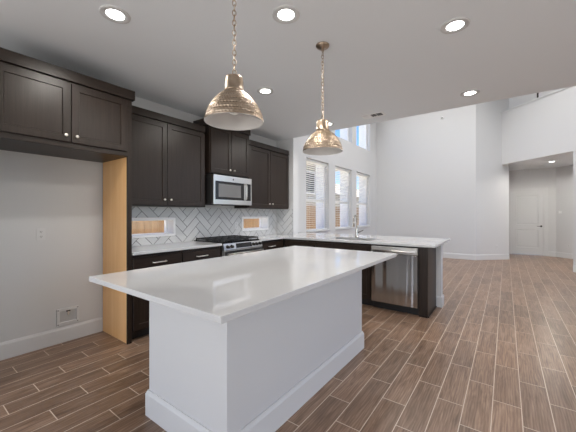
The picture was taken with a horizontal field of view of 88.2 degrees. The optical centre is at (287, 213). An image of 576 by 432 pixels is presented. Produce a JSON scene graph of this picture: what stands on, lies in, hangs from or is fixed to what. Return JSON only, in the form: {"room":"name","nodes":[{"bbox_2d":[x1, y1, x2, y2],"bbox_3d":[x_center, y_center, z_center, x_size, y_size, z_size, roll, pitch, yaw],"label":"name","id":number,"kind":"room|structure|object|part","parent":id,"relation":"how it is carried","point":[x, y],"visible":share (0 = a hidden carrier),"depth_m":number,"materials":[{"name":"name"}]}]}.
{"room":"kitchen","nodes":[
{"label":"kitchen","id":0,"kind":"room"},
{"bbox_2d":[0,96,276,342],"bbox_3d":[-2.413,-0.065,3.042,0.180,2.750,7.450,0,0,36],"label":"wall","id":1,"kind":"structure","parent":0,"point":[62,196],"depth_m":2.95,"materials":[{"name":"grey paint"}]},
{"bbox_2d":[36,228,45,239],"bbox_3d":[-2.405,0.197,2.892,0.008,0.116,0.072,0,0,36],"label":"wall outlet","id":2,"kind":"object","parent":1,"relation":"attached to","point":[40,232],"visible":1,"depth_m":2.89,"materials":[{"name":"white plastic"}]},
{"bbox_2d":[0,317,102,360],"bbox_3d":[-3.250,1.232,1.735,0.016,0.155,3.951,0,0,36],"label":"baseboard","id":3,"kind":"structure","parent":1,"relation":"attached to","point":[19,346],"depth_m":2.93,"materials":[{"name":"white paint"}]},
{"bbox_2d":[56,305,78,326],"bbox_3d":[-2.271,1.050,3.066,0.020,0.170,0.195,0,0,36],"label":"water supply box","id":4,"kind":"object","parent":1,"relation":"attached to","point":[64,316],"visible":1,"depth_m":3.06,"materials":[{"name":"white paint"}]},
{"bbox_2d":[132,217,175,237],"bbox_3d":[-1.838,0.172,3.808,0.191,0.247,0.758,0,0,36],"label":"window","id":5,"kind":"structure","parent":1,"relation":"in","point":[169,222],"depth_m":3.97,"materials":[{"name":"white plastic"}]},
{"bbox_2d":[132,105,204,206],"bbox_3d":[-1.566,-0.647,3.736,0.360,1.105,1.180,0,0,36],"label":"upper cabinet","id":6,"kind":"object","parent":1,"relation":"attached to","point":[168,152],"visible":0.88,"depth_m":3.61,"materials":[{"name":"brown wood"}]},
{"bbox_3d":[-1.638,-0.605,3.404,0.020,0.996,0.536,0,0,36],"label":"door","id":7,"kind":"part","parent":6,"relation":"part of","materials":[{"name":"brown wood"}]},
{"bbox_3d":[-1.597,-1.158,3.719,0.330,0.084,1.117,0,0,36],"label":"crown","id":8,"kind":"part","parent":6,"relation":"part of","materials":[{"name":"brown wood"}]},
{"bbox_3d":[-1.313,-0.605,3.847,0.020,0.996,0.552,0,0,36],"label":"door","id":9,"kind":"part","parent":6,"relation":"part of","materials":[{"name":"brown wood"}]},
{"bbox_2d":[132,206,292,245],"bbox_3d":[-0.986,0.148,4.502,0.393,0.481,3.108,0,0,36],"label":"wall tile","id":10,"kind":"structure","parent":1,"relation":"attached to","point":[191,223],"depth_m":4.51,"materials":[{"name":"grey tile"}]},
{"bbox_2d":[193,118,250,177],"bbox_3d":[-0.973,-0.960,4.518,0.390,0.770,0.823,0,0,36],"label":"upper cabinet","id":11,"kind":"object","parent":1,"relation":"attached to","point":[226,151],"visible":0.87,"depth_m":4.35,"materials":[{"name":"brown wood"}]},
{"bbox_3d":[-0.961,-0.915,4.275,0.020,0.656,0.380,0,0,36],"label":"door","id":12,"kind":"part","parent":11,"relation":"part of","materials":[{"name":"brown wood"}]},
{"bbox_3d":[-0.985,-1.300,4.527,0.360,0.090,0.823,0,0,36],"label":"crown","id":13,"kind":"part","parent":11,"relation":"part of","materials":[{"name":"brown wood"}]},
{"bbox_2d":[205,174,251,205],"bbox_3d":[-0.939,-0.343,4.497,0.451,0.419,0.760,0,0,36],"label":"microwave","id":14,"kind":"object","parent":11,"relation":"attached to","point":[223,190],"visible":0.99,"depth_m":4.29,"materials":[{"name":"silver metal"}]},
{"bbox_3d":[-0.840,-0.335,4.336,0.004,0.259,0.553,0,0,36],"label":"door glass","id":15,"kind":"part","parent":14,"relation":"part of","materials":[{"name":"black glass"}]},
{"bbox_3d":[-0.619,-0.335,4.638,0.003,0.259,0.105,0,0,36],"label":"control panel","id":16,"kind":"part","parent":14,"relation":"part of","materials":[{"name":"black"}]},
{"bbox_3d":[-0.735,-0.915,4.583,0.020,0.656,0.374,0,0,36],"label":"door","id":17,"kind":"part","parent":11,"relation":"part of","materials":[{"name":"brown wood"}]},
{"bbox_2d":[242,216,268,230],"bbox_3d":[-0.653,0.172,5.421,0.191,0.247,0.698,0,0,36],"label":"window","id":18,"kind":"structure","parent":1,"relation":"in","point":[263,221],"depth_m":5.60,"materials":[{"name":"white plastic"}]},
{"bbox_3d":[-0.710,0.172,5.463,0.050,0.247,0.698,0,0,36],"label":"sash","id":19,"kind":"part","parent":18,"relation":"part of","materials":[{"name":"white plastic"}]},
{"bbox_2d":[234,139,288,208],"bbox_3d":[-0.426,-0.647,5.289,0.360,1.105,1.100,0,0,36],"label":"upper cabinet","id":20,"kind":"object","parent":1,"relation":"attached to","point":[268,164],"visible":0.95,"depth_m":5.16,"materials":[{"name":"brown wood"}]},
{"bbox_3d":[-0.474,-0.605,4.989,0.020,0.996,0.536,0,0,36],"label":"door","id":21,"kind":"part","parent":20,"relation":"part of","materials":[{"name":"brown wood"}]},
{"bbox_3d":[-0.438,-1.158,5.298,0.330,0.084,1.100,0,0,36],"label":"crown","id":22,"kind":"part","parent":20,"relation":"part of","materials":[{"name":"brown wood"}]},
{"bbox_3d":[-0.154,-0.605,5.425,0.020,0.996,0.536,0,0,36],"label":"door","id":23,"kind":"part","parent":20,"relation":"part of","materials":[{"name":"brown wood"}]},
{"bbox_2d":[0,0,575,140],"bbox_3d":[0.095,-1.615,1.232,6.305,0.350,7.100,0,0,36],"label":"ceiling","id":24,"kind":"structure","parent":0,"point":[394,58],"depth_m":2.58,"materials":[{"name":"white paint"}]},
{"bbox_2d":[99,5,130,23],"bbox_3d":[-1.246,-1.435,2.143,0.200,0.010,0.200,0,0,36],"label":"recessed light","id":25,"kind":"object","parent":24,"relation":"in","point":[115,14],"visible":1,"depth_m":2.14,"materials":[{"name":"grey"}]},
{"bbox_2d":[204,0,263,130],"bbox_3d":[-0.312,-0.986,1.726,0.341,0.906,0.341,0,0,-18],"label":"pendant light","id":26,"kind":"object","parent":24,"relation":"hanging from","point":[232,108],"visible":1,"depth_m":1.68,"materials":[{"name":"gold metal"}]},
{"bbox_3d":[-0.312,-0.622,1.726,0.341,0.179,0.341,0,0,36],"label":"lamp shade","id":27,"kind":"part","parent":26,"relation":"part of","materials":[{"name":"gold metal"}]},
{"bbox_3d":[-0.312,-1.110,1.726,0.020,0.618,0.020,0,0,22],"label":"chain","id":28,"kind":"part","parent":26,"relation":"part of","materials":[{"name":"gold metal"}]},
{"bbox_2d":[257,87,273,94],"bbox_3d":[-0.264,-1.435,3.477,0.200,0.010,0.200,0,0,36],"label":"recessed light","id":29,"kind":"object","parent":24,"relation":"in","point":[265,91],"visible":1,"depth_m":3.47,"materials":[{"name":"grey"}]},
{"bbox_2d":[272,5,299,23],"bbox_3d":[-0.014,-1.435,2.144,0.200,0.010,0.200,0,0,36],"label":"recessed light","id":30,"kind":"object","parent":24,"relation":"in","point":[289,14],"visible":1,"depth_m":2.14,"materials":[{"name":"grey"}]},
{"bbox_2d":[303,41,342,154],"bbox_3d":[0.296,-0.986,2.536,0.341,0.906,0.341,0,0,-12],"label":"pendant light","id":31,"kind":"object","parent":24,"relation":"hanging from","point":[322,141],"visible":1,"depth_m":2.48,"materials":[{"name":"gold metal"}]},
{"bbox_3d":[0.296,-1.110,2.536,0.020,0.618,0.020,0,0,22],"label":"chain","id":32,"kind":"part","parent":31,"relation":"part of","materials":[{"name":"gold metal"}]},
{"bbox_3d":[0.296,-0.622,2.536,0.341,0.179,0.341,0,0,36],"label":"lamp shade","id":33,"kind":"part","parent":31,"relation":"part of","materials":[{"name":"gold metal"}]},
{"bbox_2d":[361,111,385,118],"bbox_3d":[1.245,-1.435,4.324,0.320,0.010,0.185,0,0,36],"label":"ceiling vent","id":34,"kind":"object","parent":24,"relation":"in","point":[381,113],"visible":1,"depth_m":4.32,"materials":[{"name":"white plastic"}]},
{"bbox_2d":[440,17,469,33],"bbox_3d":[1.276,-1.435,2.269,0.200,0.010,0.200,0,0,36],"label":"recessed light","id":35,"kind":"object","parent":24,"relation":"in","point":[458,24],"visible":1,"depth_m":2.26,"materials":[{"name":"grey"}]},
{"bbox_2d":[460,90,479,96],"bbox_3d":[2.166,-1.435,3.534,0.200,0.010,0.200,0,0,36],"label":"recessed light","id":36,"kind":"object","parent":24,"relation":"in","point":[468,93],"visible":1,"depth_m":3.54,"materials":[{"name":"grey"}]},
{"bbox_2d":[0,254,575,431],"bbox_3d":[2.691,1.370,4.723,6.650,0.120,16.200,0,0,36],"label":"floor","id":37,"kind":"structure","parent":0,"point":[499,354],"depth_m":2.42,"materials":[{"name":"brown wood"}]},
{"bbox_2d":[0,47,134,343],"bbox_3d":[-2.115,0.032,2.747,0.644,2.554,1.105,0,0,36],"label":"tall cabinet","id":38,"kind":"object","parent":37,"relation":"on","point":[47,109],"visible":1,"depth_m":2.69,"materials":[{"name":"brown wood"}]},
{"bbox_3d":[-2.033,-0.878,2.384,0.020,0.512,0.487,0,0,36],"label":"door","id":39,"kind":"part","parent":38,"relation":"part of","materials":[{"name":"brown wood"}]},
{"bbox_3d":[-1.906,-0.863,2.591,0.020,0.574,1.062,0,0,36],"label":"frame","id":40,"kind":"part","parent":38,"relation":"part of","materials":[{"name":"brown wood"}]},
{"bbox_3d":[-2.127,-1.198,2.756,0.615,0.094,1.105,0,0,36],"label":"crown","id":41,"kind":"part","parent":38,"relation":"part of","materials":[{"name":"brown wood"}]},
{"bbox_3d":[-1.747,-0.878,2.774,0.020,0.512,0.469,0,0,36],"label":"door","id":42,"kind":"part","parent":38,"relation":"part of","materials":[{"name":"brown wood"}]},
{"bbox_3d":[-1.843,0.367,3.165,0.557,1.883,0.015,0,0,36],"label":"panel","id":43,"kind":"part","parent":38,"relation":"part of","materials":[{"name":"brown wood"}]},
{"bbox_3d":[-1.836,0.080,3.171,0.593,2.459,0.045,0,0,36],"label":"panel","id":44,"kind":"part","parent":38,"relation":"part of","materials":[{"name":"brown wood"}]},
{"bbox_2d":[132,250,181,338],"bbox_3d":[-1.634,0.865,3.410,0.636,0.888,0.575,0,0,36],"label":"base cabinet","id":45,"kind":"object","parent":37,"relation":"on","point":[140,307],"visible":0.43,"depth_m":3.13,"materials":[{"name":"brown wood"}]},
{"bbox_3d":[-1.416,0.901,3.250,0.020,0.593,0.560,0,0,36],"label":"door","id":46,"kind":"part","parent":45,"relation":"part of","materials":[{"name":"brown wood"}]},
{"bbox_3d":[-1.416,0.522,3.250,0.020,0.145,0.563,0,0,36],"label":"drawer","id":47,"kind":"part","parent":45,"relation":"part of","materials":[{"name":"brown wood"}]},
{"bbox_2d":[132,241,221,255],"bbox_3d":[-1.464,0.405,3.650,0.609,0.030,1.162,0,0,36],"label":"countertop","id":48,"kind":"structure","parent":45,"relation":"on","point":[166,247],"depth_m":3.56,"materials":[{"name":"white stone"}]},
{"bbox_2d":[181,246,219,262],"bbox_3d":[-1.290,0.865,3.880,0.636,0.888,0.581,0,0,36],"label":"base cabinet","id":49,"kind":"object","parent":37,"relation":"on","point":[188,255],"visible":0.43,"depth_m":3.68,"materials":[{"name":"brown wood"}]},
{"bbox_2d":[194,235,263,256],"bbox_3d":[-0.854,0.827,4.401,0.699,0.964,0.764,0,0,36],"label":"gas range","id":50,"kind":"object","parent":37,"relation":"on","point":[231,244],"visible":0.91,"depth_m":4.21,"materials":[{"name":"silver metal"}]},
{"bbox_2d":[194,238,258,244],"bbox_3d":[-0.886,0.397,4.425,0.618,0.034,0.764,0,0,36],"label":"cooktop","id":51,"kind":"object","parent":50,"relation":"in","point":[240,241],"depth_m":4.23,"materials":[{"name":"black"}]},
{"bbox_3d":[-0.627,0.782,4.235,0.034,0.575,0.752,0,0,36],"label":"oven door","id":52,"kind":"part","parent":50,"relation":"part of","materials":[{"name":"silver metal"}]},
{"bbox_3d":[-0.628,0.443,4.236,0.033,0.090,0.758,0,0,36],"label":"control panel","id":53,"kind":"part","parent":50,"relation":"part of","materials":[{"name":"silver metal"}]},
{"bbox_3d":[-0.592,0.538,4.210,0.051,0.024,0.698,0,0,36],"label":"handle","id":54,"kind":"part","parent":50,"relation":"part of","materials":[{"name":"silver metal"}]},
{"bbox_2d":[145,270,363,431],"bbox_3d":[-0.092,0.868,2.420,0.774,0.882,1.776,0,0,36],"label":"kitchen island","id":55,"kind":"object","parent":37,"relation":"on","point":[251,372],"visible":0.62,"depth_m":1.78,"materials":[{"name":"grey paint"}]},
{"bbox_2d":[89,246,396,323],"bbox_3d":[-0.085,0.411,2.433,1.246,0.030,2.283,0,0,36],"label":"island countertop","id":56,"kind":"structure","parent":55,"relation":"on","point":[220,290],"depth_m":1.82,"materials":[{"name":"white stone"}]},
{"bbox_3d":[-0.092,1.227,2.420,0.774,0.164,1.776,0,0,36],"label":"baseboard","id":57,"kind":"part","parent":55,"relation":"part of","materials":[{"name":"white paint"}]},
{"bbox_2d":[262,239,282,249],"bbox_3d":[-0.479,0.865,4.983,0.636,0.888,0.603,0,0,36],"label":"base cabinet","id":58,"kind":"object","parent":37,"relation":"on","point":[270,244],"visible":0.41,"depth_m":4.82,"materials":[{"name":"brown wood"}]},
{"bbox_2d":[256,232,450,247],"bbox_3d":[0.829,0.405,4.805,2.938,0.030,1.872,0,0,36],"label":"countertop","id":59,"kind":"structure","parent":58,"relation":"on","point":[380,240],"depth_m":4.73,"materials":[{"name":"white stone"}]},
{"bbox_2d":[353,215,362,236],"bbox_3d":[1.153,0.201,4.890,0.153,0.375,0.172,0,0,36],"label":"kitchen faucet","id":60,"kind":"object","parent":59,"relation":"on","point":[356,229],"visible":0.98,"depth_m":4.94,"materials":[{"name":"silver metal"}]},
{"bbox_2d":[285,239,316,246],"bbox_3d":[0.349,0.865,5.096,0.621,0.888,0.550,0,0,36],"label":"base cabinet","id":61,"kind":"object","parent":37,"relation":"on","point":[288,242],"visible":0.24,"depth_m":4.87,"materials":[{"name":"brown wood"}]},
{"bbox_2d":[316,241,372,305],"bbox_3d":[0.963,0.865,4.646,0.895,0.888,0.626,0,0,36],"label":"base cabinet","id":62,"kind":"object","parent":37,"relation":"on","point":[366,273],"visible":0.09,"depth_m":4.25,"materials":[{"name":"brown wood"}]},
{"bbox_3d":[0.806,0.522,4.432,0.883,0.145,0.020,0,0,36],"label":"drawer","id":63,"kind":"part","parent":62,"relation":"part of","materials":[{"name":"brown wood"}]},
{"bbox_3d":[0.984,0.901,4.301,0.438,0.593,0.020,0,0,36],"label":"door","id":64,"kind":"part","parent":62,"relation":"part of","materials":[{"name":"brown wood"}]},
{"bbox_2d":[371,244,418,314],"bbox_3d":[1.558,0.867,4.170,0.614,0.885,0.632,0,0,36],"label":"dishwasher","id":65,"kind":"object","parent":37,"relation":"on","point":[394,281],"visible":0.9,"depth_m":3.94,"materials":[{"name":"silver metal"}]},
{"bbox_3d":[1.388,0.492,3.936,0.544,0.025,0.054,0,0,36],"label":"handle","id":66,"kind":"part","parent":65,"relation":"part of","materials":[{"name":"silver metal"}]},
{"bbox_3d":[1.417,0.487,3.975,0.604,0.090,0.042,0,0,36],"label":"control panel","id":67,"kind":"part","parent":65,"relation":"part of","materials":[{"name":"silver metal"}]},
{"bbox_2d":[419,247,436,317],"bbox_3d":[1.882,0.865,3.984,0.116,0.888,0.560,0,0,36],"label":"cabinet end panel","id":68,"kind":"object","parent":37,"relation":"on","point":[427,256],"visible":0.99,"depth_m":3.78,"materials":[{"name":"brown wood"}]},
{"bbox_3d":[1.916,0.865,3.971,0.020,0.888,0.540,0,0,36],"label":"panel","id":69,"kind":"part","parent":68,"relation":"part of","materials":[{"name":"brown wood"}]},
{"bbox_2d":[298,123,375,234],"bbox_3d":[1.457,-1.590,8.172,0.190,5.800,5.400,0,0,36],"label":"wall","id":70,"kind":"structure","parent":0,"point":[354,158],"depth_m":8.45,"materials":[{"name":"grey paint"}]},
{"bbox_2d":[306,162,329,231],"bbox_3d":[0.575,-0.425,7.105,0.410,1.842,1.217,0,0,36],"label":"window","id":71,"kind":"structure","parent":70,"relation":"in","point":[320,213],"depth_m":7.49,"materials":[{"name":"white plastic"}]},
{"bbox_3d":[0.485,-0.425,7.171,0.188,1.842,1.217,0,0,36],"label":"outside casing","id":72,"kind":"part","parent":71,"relation":"part of","materials":[{"name":"white plastic"}]},
{"bbox_3d":[0.595,-0.325,7.090,0.060,0.060,0.947,0,0,36],"label":"meeting rail","id":73,"kind":"part","parent":71,"relation":"part of","materials":[{"name":"white plastic"}]},
{"bbox_2d":[306,158,326,230],"bbox_3d":[0.661,-0.439,7.042,0.056,1.631,1.005,0,0,36],"label":"blind","id":74,"kind":"object","parent":71,"relation":"attached to","point":[307,159],"visible":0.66,"depth_m":7.08,"materials":[{"name":"white plastic"}]},
{"bbox_3d":[0.684,0.398,7.025,0.139,0.023,1.037,0,0,36],"label":"sill","id":75,"kind":"part","parent":71,"relation":"part of","materials":[{"name":"white paint"}]},
{"bbox_2d":[335,170,352,229],"bbox_3d":[1.390,-0.425,8.217,0.410,1.842,1.215,0,0,36],"label":"window","id":76,"kind":"structure","parent":70,"relation":"in","point":[342,220],"depth_m":8.67,"materials":[{"name":"white plastic"}]},
{"bbox_3d":[1.301,-0.425,8.282,0.188,1.842,1.215,0,0,36],"label":"outside casing","id":77,"kind":"part","parent":76,"relation":"part of","materials":[{"name":"white plastic"}]},
{"bbox_2d":[335,166,349,227],"bbox_3d":[1.477,-0.439,8.153,0.056,1.631,1.003,0,0,36],"label":"blind","id":78,"kind":"object","parent":76,"relation":"attached to","point":[336,168],"visible":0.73,"depth_m":8.10,"materials":[{"name":"white plastic"}]},
{"bbox_3d":[1.411,-0.425,8.202,0.080,1.662,1.035,0,0,36],"label":"frame","id":79,"kind":"part","parent":76,"relation":"part of","materials":[{"name":"white plastic"}]},
{"bbox_2d":[340,128,347,140],"bbox_3d":[1.334,-2.865,8.258,0.270,1.822,1.215,0,0,36],"label":"window","id":80,"kind":"structure","parent":70,"relation":"in","point":[343,132],"depth_m":8.67,"materials":[{"name":"white glass"}]},
{"bbox_3d":[1.301,-2.865,8.282,0.188,1.822,1.215,0,0,36],"label":"outside casing","id":81,"kind":"part","parent":80,"relation":"part of","materials":[{"name":"white plastic"}]},
{"bbox_3d":[1.411,-2.865,8.202,0.080,1.642,1.035,0,0,36],"label":"frame","id":82,"kind":"part","parent":80,"relation":"part of","materials":[{"name":"white plastic"}]},
{"bbox_2d":[359,125,366,149],"bbox_3d":[2.150,-2.865,9.369,0.270,1.822,1.252,0,0,36],"label":"window","id":83,"kind":"structure","parent":70,"relation":"in","point":[363,128],"depth_m":9.79,"materials":[{"name":"white glass"}]},
{"bbox_3d":[2.117,-2.865,9.393,0.188,1.822,1.252,0,0,36],"label":"outside casing","id":84,"kind":"part","parent":83,"relation":"part of","materials":[{"name":"white plastic"}]},
{"bbox_3d":[2.226,-2.865,9.313,0.080,1.642,1.072,0,0,36],"label":"frame","id":85,"kind":"part","parent":83,"relation":"part of","materials":[{"name":"white plastic"}]},
{"bbox_2d":[357,176,370,227],"bbox_3d":[2.206,-0.425,9.328,0.410,1.842,1.252,0,0,36],"label":"window","id":86,"kind":"structure","parent":70,"relation":"in","point":[365,201],"depth_m":9.79,"materials":[{"name":"white plastic"}]},
{"bbox_3d":[2.117,-0.425,9.393,0.188,1.842,1.252,0,0,36],"label":"outside casing","id":87,"kind":"part","parent":86,"relation":"part of","materials":[{"name":"white plastic"}]},
{"bbox_2d":[357,172,368,225],"bbox_3d":[2.292,-0.439,9.264,0.056,1.631,1.040,0,0,36],"label":"blind","id":88,"kind":"object","parent":86,"relation":"attached to","point":[358,174],"visible":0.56,"depth_m":9.32,"materials":[{"name":"white plastic"}]},
{"bbox_2d":[277,137,442,305],"bbox_3d":[1.003,-1.590,5.076,2.920,5.800,0.170,0,0,36],"label":"wall","id":89,"kind":"structure","parent":0,"point":[291,145],"depth_m":5.66,"materials":[{"name":"grey paint"}]},
{"bbox_2d":[437,294,443,307],"bbox_3d":[1.202,1.235,4.949,2.481,0.150,0.170,0,0,36],"label":"baseboard","id":90,"kind":"structure","parent":89,"relation":"attached to","point":[440,300],"depth_m":4.17,"materials":[{"name":"white paint"}]},
{"bbox_2d":[376,104,475,254],"bbox_3d":[4.231,-1.590,9.361,2.876,5.800,0.200,0,0,36],"label":"wall","id":91,"kind":"structure","parent":0,"point":[426,163],"depth_m":9.13,"materials":[{"name":"grey paint"}]},
{"bbox_2d":[443,252,475,259],"bbox_3d":[4.167,1.232,9.274,2.876,0.155,0.016,0,0,36],"label":"baseboard","id":92,"kind":"structure","parent":91,"relation":"attached to","point":[445,255],"depth_m":8.65,"materials":[{"name":"white paint"}]},
{"bbox_2d":[476,98,508,254],"bbox_3d":[5.847,-1.590,8.610,1.075,5.800,0.200,0,0,-9],"label":"wall","id":93,"kind":"structure","parent":0,"point":[492,177],"depth_m":8.50,"materials":[{"name":"grey paint"}]},
{"bbox_2d":[476,254,508,259],"bbox_3d":[5.864,1.232,8.503,1.075,0.155,0.016,0,0,-9],"label":"baseboard","id":94,"kind":"structure","parent":93,"relation":"attached to","point":[485,256],"depth_m":8.50,"materials":[{"name":"white paint"}]},
{"bbox_2d":[509,90,555,251],"bbox_3d":[7.722,-1.590,9.540,1.320,5.800,0.120,0,0,36],"label":"wall","id":95,"kind":"structure","parent":0,"point":[544,177],"depth_m":9.30,"materials":[{"name":"grey paint"}]},
{"bbox_2d":[509,188,547,255],"bbox_3d":[7.692,0.244,9.529,0.975,2.129,0.153,0,0,36],"label":"door","id":96,"kind":"structure","parent":95,"relation":"in","point":[528,207],"depth_m":9.51,"materials":[{"name":"white paint"}]},
{"bbox_2d":[548,251,555,256],"bbox_3d":[8.139,1.232,9.149,0.185,0.155,0.016,0,0,36],"label":"baseboard","id":97,"kind":"structure","parent":95,"relation":"attached to","point":[550,253],"depth_m":9.15,"materials":[{"name":"white paint"}]},
{"bbox_2d":[503,151,572,170],"bbox_3d":[7.409,-1.585,7.428,2.107,0.320,4.716,0,0,-9],"label":"ceiling","id":98,"kind":"structure","parent":0,"point":[563,159],"depth_m":8.22,"materials":[{"name":"white paint"}]},
{"bbox_2d":[502,86,575,164],"bbox_3d":[6.501,-2.160,6.756,0.132,1.479,3.663,0,0,-9],"label":"wall","id":99,"kind":"structure","parent":0,"point":[545,126],"depth_m":7.45,"materials":[{"name":"grey paint"}]},
{"bbox_2d":[501,87,567,112],"bbox_3d":[6.502,-2.917,6.756,0.170,0.035,3.663,0,0,-9],"label":"trim","id":100,"kind":"structure","parent":99,"relation":"on","point":[566,87],"depth_m":7.55,"materials":[{"name":"white paint"}]},
{"bbox_2d":[573,151,575,264],"bbox_3d":[6.658,-0.058,5.839,0.140,2.735,1.802,0,0,-9],"label":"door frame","id":101,"kind":"structure","parent":99,"relation":"attached to","point":[574,152],"depth_m":6.69,"materials":[{"name":"grey paint"}]},
{"bbox_2d":[556,89,572,253],"bbox_3d":[8.413,-1.590,8.230,0.120,5.800,1.782,0,0,-9],"label":"wall","id":102,"kind":"structure","parent":0,"point":[564,175],"depth_m":8.87,"materials":[{"name":"grey paint"}]},
{"bbox_2d":[556,252,572,258],"bbox_3d":[8.346,1.232,8.219,0.016,0.155,1.782,0,0,-9],"label":"baseboard","id":103,"kind":"structure","parent":102,"relation":"attached to","point":[558,254],"depth_m":8.85,"materials":[{"name":"white paint"}]},
{"label":"outside","id":104,"kind":"structure","parent":0,"visible":0},
{"bbox_3d":[-16.856,1.610,30.980,56.160,0.100,90.000,0,0,36],"label":"ground","id":105,"kind":"structure","parent":104,"visible":0},
{"bbox_2d":[132,205,358,233],"bbox_3d":[6.361,0.621,18.350,0.060,1.877,43.114,0,0,36],"label":"wooden fence","id":106,"kind":"object","parent":105,"relation":"on","point":[138,227],"visible":0.02,"depth_m":8.09,"materials":[{"name":"brown wood"}]},
{"bbox_2d":[306,163,358,207],"bbox_3d":[1.379,-1.716,23.425,7.500,6.549,21.400,0,0,36],"label":"neighbor house","id":107,"kind":"structure","parent":105,"relation":"on","point":[314,186],"depth_m":18.07,"materials":[{"name":"beige paint"}]},
{"bbox_3d":[1.321,-1.890,17.761,0.010,1.200,1.000,0,0,36],"label":"pane","id":108,"kind":"part","parent":107,"relation":"part of","materials":[{"name":"black"}]}
]}

